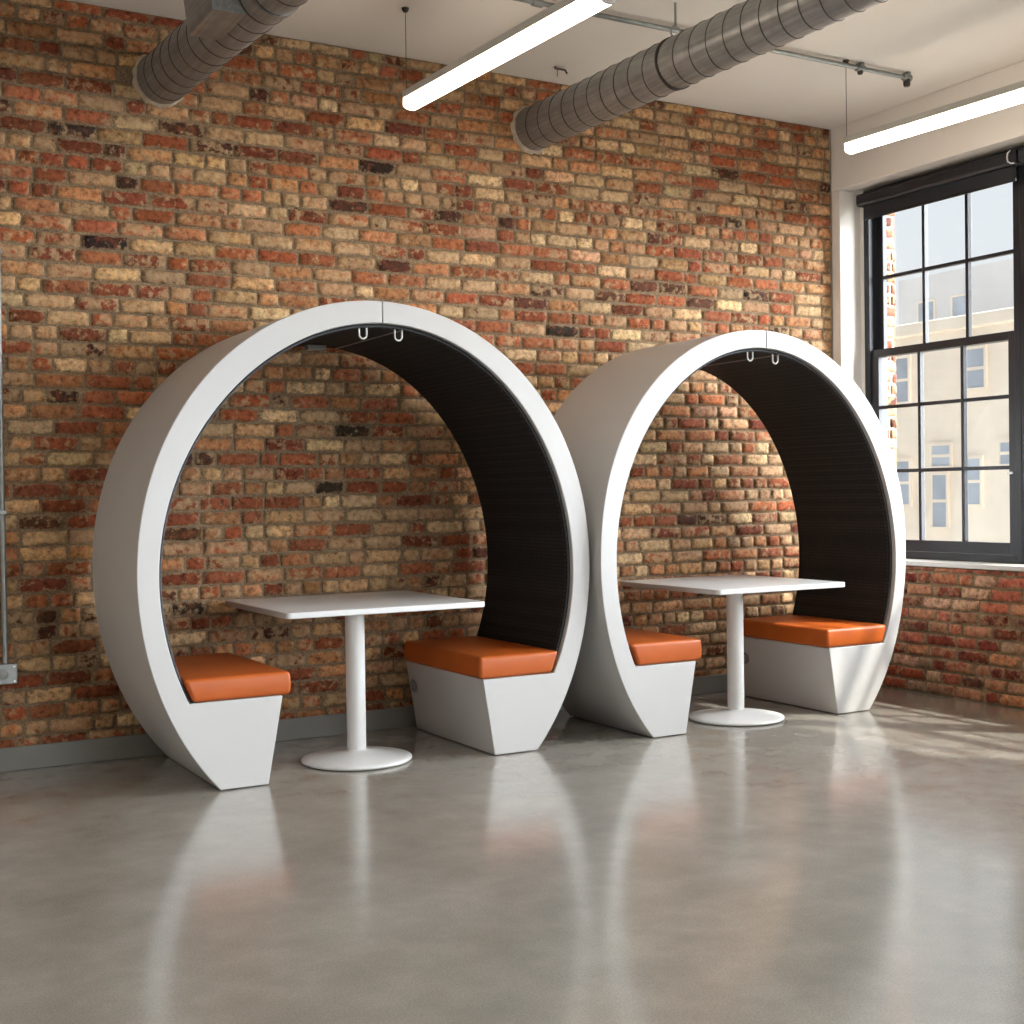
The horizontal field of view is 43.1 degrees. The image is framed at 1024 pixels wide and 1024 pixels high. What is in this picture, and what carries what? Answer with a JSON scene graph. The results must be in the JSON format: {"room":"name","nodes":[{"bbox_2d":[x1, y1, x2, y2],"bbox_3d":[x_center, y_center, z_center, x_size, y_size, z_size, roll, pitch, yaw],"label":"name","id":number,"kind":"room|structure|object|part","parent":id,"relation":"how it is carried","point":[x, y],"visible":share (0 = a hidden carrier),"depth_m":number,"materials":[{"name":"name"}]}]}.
{"room":"common room","nodes":[
{"label":"common room","id":0,"kind":"room"},
{"bbox_2d":[0,0,832,747],"bbox_3d":[-1.833,-0.571,6.362,9.919,3.719,0.125,-1,1,-30],"label":"wall","id":1,"kind":"structure","parent":0,"point":[138,238],"depth_m":6.81,"materials":[{"name":"brick"}]},
{"bbox_2d":[0,249,17,684],"bbox_3d":[-2.370,-0.810,5.954,0.125,3.208,0.055,-1,1,-30],"label":"conduit","id":2,"kind":"object","parent":1,"relation":"attached to","point":[8,671],"visible":1,"depth_m":5.97,"materials":[{"name":"metal"}]},
{"bbox_2d":[0,670,7,678],"bbox_3d":[-2.335,0.747,5.954,0.044,0.044,0.005,-1,1,-30],"label":"socket","id":3,"kind":"object","parent":2,"relation":"attached to","point":[3,673],"depth_m":5.95,"materials":[{"name":"grey metal"}]},
{"bbox_2d":[131,0,307,108],"bbox_3d":[-0.331,-2.127,4.143,0.382,0.331,5.217,-1,1,-33],"label":"air duct","id":4,"kind":"object","parent":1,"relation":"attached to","point":[212,33],"visible":1,"depth_m":5.64,"materials":[{"name":"grey metal"}]},
{"bbox_2d":[0,674,726,771],"bbox_3d":[-1.016,1.117,6.751,7.259,0.111,0.012,-1,1,-30],"label":"baseboard","id":5,"kind":"structure","parent":1,"relation":"attached to","point":[17,758],"depth_m":6.31,"materials":[{"name":"grey paint"}]},
{"bbox_2d":[0,686,1023,1023],"bbox_3d":[0.839,1.268,1.498,9.289,0.100,11.000,-1,1,-30],"label":"floor","id":6,"kind":"structure","parent":0,"point":[810,866],"depth_m":4.20,"materials":[{"name":"concrete"}]},
{"bbox_2d":[92,301,589,789],"bbox_3d":[-0.794,0.108,6.274,2.227,2.135,0.878,-1,1,-30],"label":"booth","id":7,"kind":"object","parent":6,"relation":"on","point":[499,690],"visible":1,"depth_m":6.19,"materials":[{"name":"white paint"}]},
{"bbox_2d":[173,652,290,701],"bbox_3d":[-1.381,0.747,5.936,0.470,0.106,0.863,-1,1,-30],"label":"seat cushion","id":8,"kind":"object","parent":7,"relation":"on","point":[215,677],"depth_m":5.62,"materials":[{"name":"orange leather"}]},
{"bbox_2d":[404,636,556,678],"bbox_3d":[-0.174,0.733,6.622,0.440,0.111,0.863,-1,1,-30],"label":"seat cushion","id":9,"kind":"object","parent":7,"relation":"on","point":[468,657],"depth_m":6.38,"materials":[{"name":"orange leather"}]},
{"bbox_2d":[225,590,484,770],"bbox_3d":[-0.776,0.803,6.336,0.998,0.742,0.917,-1,1,-30],"label":"pedestal table","id":10,"kind":"object","parent":6,"relation":"on","point":[356,756],"visible":1,"depth_m":6.10,"materials":[{"name":"white laminate"}]},
{"bbox_2d":[553,330,905,737],"bbox_3d":[1.155,0.081,7.277,2.101,2.106,0.810,-1,1,-30],"label":"booth","id":11,"kind":"object","parent":6,"relation":"on","point":[833,654],"visible":0.91,"depth_m":7.27,"materials":[{"name":"white paint"}]},
{"bbox_2d":[624,628,701,664],"bbox_3d":[0.602,0.711,6.957,0.439,0.118,0.795,-1,1,-30],"label":"seat cushion","id":12,"kind":"object","parent":11,"relation":"on","point":[644,647],"depth_m":6.64,"materials":[{"name":"orange leather"}]},
{"bbox_2d":[743,615,884,647],"bbox_3d":[1.740,0.691,7.604,0.453,0.108,0.795,-1,1,-30],"label":"seat cushion","id":13,"kind":"object","parent":11,"relation":"on","point":[790,631],"depth_m":7.40,"materials":[{"name":"orange leather"}]},
{"bbox_2d":[620,574,844,725],"bbox_3d":[1.230,0.761,7.296,0.896,0.742,0.909,-1,1,-30],"label":"pedestal table","id":14,"kind":"object","parent":6,"relation":"on","point":[733,587],"visible":1,"depth_m":7.08,"materials":[{"name":"white laminate"}]},
{"bbox_2d":[66,0,1023,129],"bbox_3d":[0.970,-2.477,1.506,10.069,0.150,11.320,-1,1,-30],"label":"ceiling","id":15,"kind":"structure","parent":0,"point":[943,44],"depth_m":6.83,"materials":[{"name":"paint"}]},
{"bbox_2d":[402,0,616,110],"bbox_3d":[-0.071,-2.196,5.644,0.084,0.493,1.614,-1,1,-33],"label":"pendant lamp","id":16,"kind":"object","parent":15,"relation":"hanging from","point":[563,14],"visible":1,"depth_m":5.56,"materials":[{"name":"beige plastic"}]},
{"bbox_2d":[554,66,567,76],"bbox_3d":[0.274,-2.443,7.204,0.087,0.055,0.013,-1,1,-32],"label":"bracket","id":17,"kind":"object","parent":15,"relation":"attached to","point":[555,67],"visible":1,"depth_m":7.19,"materials":[{"name":"metal"}]},
{"bbox_2d":[510,0,887,154],"bbox_3d":[1.473,-2.242,5.171,0.283,0.434,5.207,-1,1,-32],"label":"air duct","id":18,"kind":"object","parent":15,"relation":"hanging from","point":[747,30],"visible":1,"depth_m":6.14,"materials":[{"name":"grey metal"}]},
{"bbox_3d":[0.790,-2.406,6.276,0.011,0.116,0.011,0,1,38],"label":"hanger rod","id":19,"kind":"part","parent":18,"relation":"part of","materials":[{"name":"grey metal"}]},
{"bbox_2d":[513,0,912,86],"bbox_3d":[-0.630,-2.398,5.747,6.673,0.078,0.044,-1,1,-30],"label":"conduit","id":20,"kind":"object","parent":15,"relation":"attached to","point":[906,77],"visible":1,"depth_m":6.94,"materials":[{"name":"metal"}]},
{"bbox_2d":[903,79,909,86],"bbox_3d":[2.247,-2.441,7.381,0.040,0.038,0.040,-1,1,-30],"label":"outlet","id":21,"kind":"object","parent":20,"relation":"attached to","point":[906,82],"depth_m":7.37,"materials":[{"name":"metal"}]},
{"bbox_2d":[842,60,1023,154],"bbox_3d":[2.284,-2.232,6.516,0.084,0.513,1.594,-1,1,-33],"label":"pendant lamp","id":22,"kind":"object","parent":15,"relation":"hanging from","point":[1012,94],"visible":1,"depth_m":6.64,"materials":[{"name":"beige plastic"}]},
{"bbox_2d":[845,88,1023,153],"bbox_3d":[2.291,-2.003,6.513,0.081,0.051,1.564,-1,1,-33],"label":"diffuser","id":23,"kind":"object","parent":22,"relation":"attached to","point":[1003,98],"depth_m":6.64,"materials":[{"name":"beige plastic"}]},
{"bbox_2d":[831,61,1023,708],"bbox_3d":[5.024,-0.633,3.872,0.454,3.717,11.012,-1,1,-30],"label":"wall","id":24,"kind":"structure","parent":0,"point":[1001,130],"depth_m":7.80,"materials":[{"name":"paint"}]},
{"bbox_2d":[863,147,1022,563],"bbox_3d":[2.695,-0.903,8.039,0.160,2.399,1.228,-1,1,-30],"label":"window","id":25,"kind":"structure","parent":24,"relation":"in","point":[877,352],"depth_m":7.93,"materials":[{"name":"black paint"}]},
{"bbox_2d":[856,149,1023,220],"bbox_3d":[2.578,-1.980,7.920,0.110,0.174,1.250,-1,1,-30],"label":"roller blind","id":26,"kind":"object","parent":25,"relation":"attached to","point":[1000,169],"visible":1,"depth_m":7.86,"materials":[{"name":"black fabric"}]},
{"bbox_3d":[2.663,-0.404,8.024,0.034,1.306,1.132,-1,1,-30],"label":"sash","id":27,"kind":"part","parent":25,"relation":"part of","materials":[{"name":"black paint"}]},
{"bbox_3d":[2.690,-1.525,8.033,0.034,1.031,1.132,-1,1,-30],"label":"sash","id":28,"kind":"part","parent":25,"relation":"part of","materials":[{"name":"black paint"}]},
{"bbox_2d":[906,559,1023,571],"bbox_3d":[3.194,0.319,6.870,0.213,0.028,3.820,-1,1,-30],"label":"sill","id":29,"kind":"structure","parent":24,"relation":"on","point":[913,562],"depth_m":7.62,"materials":[{"name":"white paint"}]},
{"bbox_2d":[1019,146,1023,563],"bbox_3d":[3.316,-0.897,6.946,0.160,2.399,1.287,-1,1,-30],"label":"window","id":30,"kind":"structure","parent":24,"relation":"in","point":[1021,168],"depth_m":7.45,"materials":[{"name":"black paint"}]},
{"bbox_2d":[1018,147,1023,162],"bbox_3d":[3.203,-1.966,6.820,0.110,0.189,1.250,-1,1,-30],"label":"roller blind","id":31,"kind":"object","parent":30,"relation":"attached to","point":[1021,150],"visible":1,"depth_m":7.33,"materials":[{"name":"black fabric"}]},
{"label":"outside","id":32,"kind":"structure","parent":0,"visible":0},
{"bbox_3d":[25.932,6.679,22.111,53.331,0.200,80.000,-1,1,-30],"label":"ground","id":33,"kind":"structure","parent":32,"visible":0},
{"bbox_2d":[895,307,1013,542],"bbox_3d":[11.354,1.745,22.484,8.120,10.070,8.340,-1,1,-30],"label":"building","id":34,"kind":"structure","parent":33,"relation":"on","point":[987,364],"depth_m":21.46,"materials":[{"name":"cream painted render"},{"name":"glass"}]},
{"bbox_3d":[6.745,-2.280,22.454,0.030,0.750,0.360,-1,1,-30],"label":"pane","id":35,"kind":"part","parent":34,"relation":"part of","materials":[{"name":"glass"}]},
{"bbox_3d":[6.770,-0.505,22.478,0.030,0.740,0.360,-1,1,-30],"label":"pane","id":36,"kind":"part","parent":34,"relation":"part of","materials":[{"name":"glass"}]},
{"bbox_3d":[7.187,-0.186,21.756,0.030,0.870,0.310,-1,1,-30],"label":"pane","id":37,"kind":"part","parent":34,"relation":"part of","materials":[{"name":"glass"}]},
{"bbox_3d":[7.196,-0.941,21.711,0.030,0.340,0.390,-1,1,-30],"label":"pane","id":38,"kind":"part","parent":34,"relation":"part of","materials":[{"name":"glass"}]},
{"bbox_3d":[11.284,-3.179,22.416,8.120,0.220,8.340,-1,1,-30],"label":"cornice","id":39,"kind":"part","parent":34,"relation":"part of","materials":[{"name":"beige brick"}]},
{"bbox_3d":[7.528,-0.497,21.143,0.030,0.740,0.310,-1,1,-30],"label":"pane","id":40,"kind":"part","parent":34,"relation":"part of","materials":[{"name":"glass"}]},
{"bbox_3d":[7.522,-2.332,21.083,0.030,0.630,0.430,-1,1,-30],"label":"pane","id":41,"kind":"part","parent":34,"relation":"part of","materials":[{"name":"glass"}]},
{"bbox_3d":[7.870,-0.934,20.524,0.030,0.340,0.320,-1,1,-30],"label":"pane","id":42,"kind":"part","parent":34,"relation":"part of","materials":[{"name":"glass"}]},
{"bbox_2d":[899,258,1013,324],"bbox_3d":[17.049,-0.297,36.750,6.050,13.600,10.300,-1,1,-30],"label":"building","id":43,"kind":"structure","parent":33,"relation":"on","point":[992,283],"depth_m":37.71,"materials":[{"name":"beige concrete"}]},
{"bbox_3d":[12.381,-5.659,38.725,0.030,1.200,0.600,-1,1,-30],"label":"pane","id":44,"kind":"part","parent":43,"relation":"part of","materials":[{"name":"glass"}]},
{"bbox_3d":[13.023,-5.652,37.595,0.030,1.200,0.600,-1,1,-30],"label":"pane","id":45,"kind":"part","parent":43,"relation":"part of","materials":[{"name":"glass"}]},
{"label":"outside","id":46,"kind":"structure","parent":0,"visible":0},
{"bbox_2d":[886,213,896,465],"bbox_3d":[2.513,-1.405,8.631,0.120,6.001,0.022,-1,1,-30],"label":"wall","id":47,"kind":"structure","parent":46,"point":[890,244],"depth_m":8.64,"materials":[{"name":"brick"}]}
]}

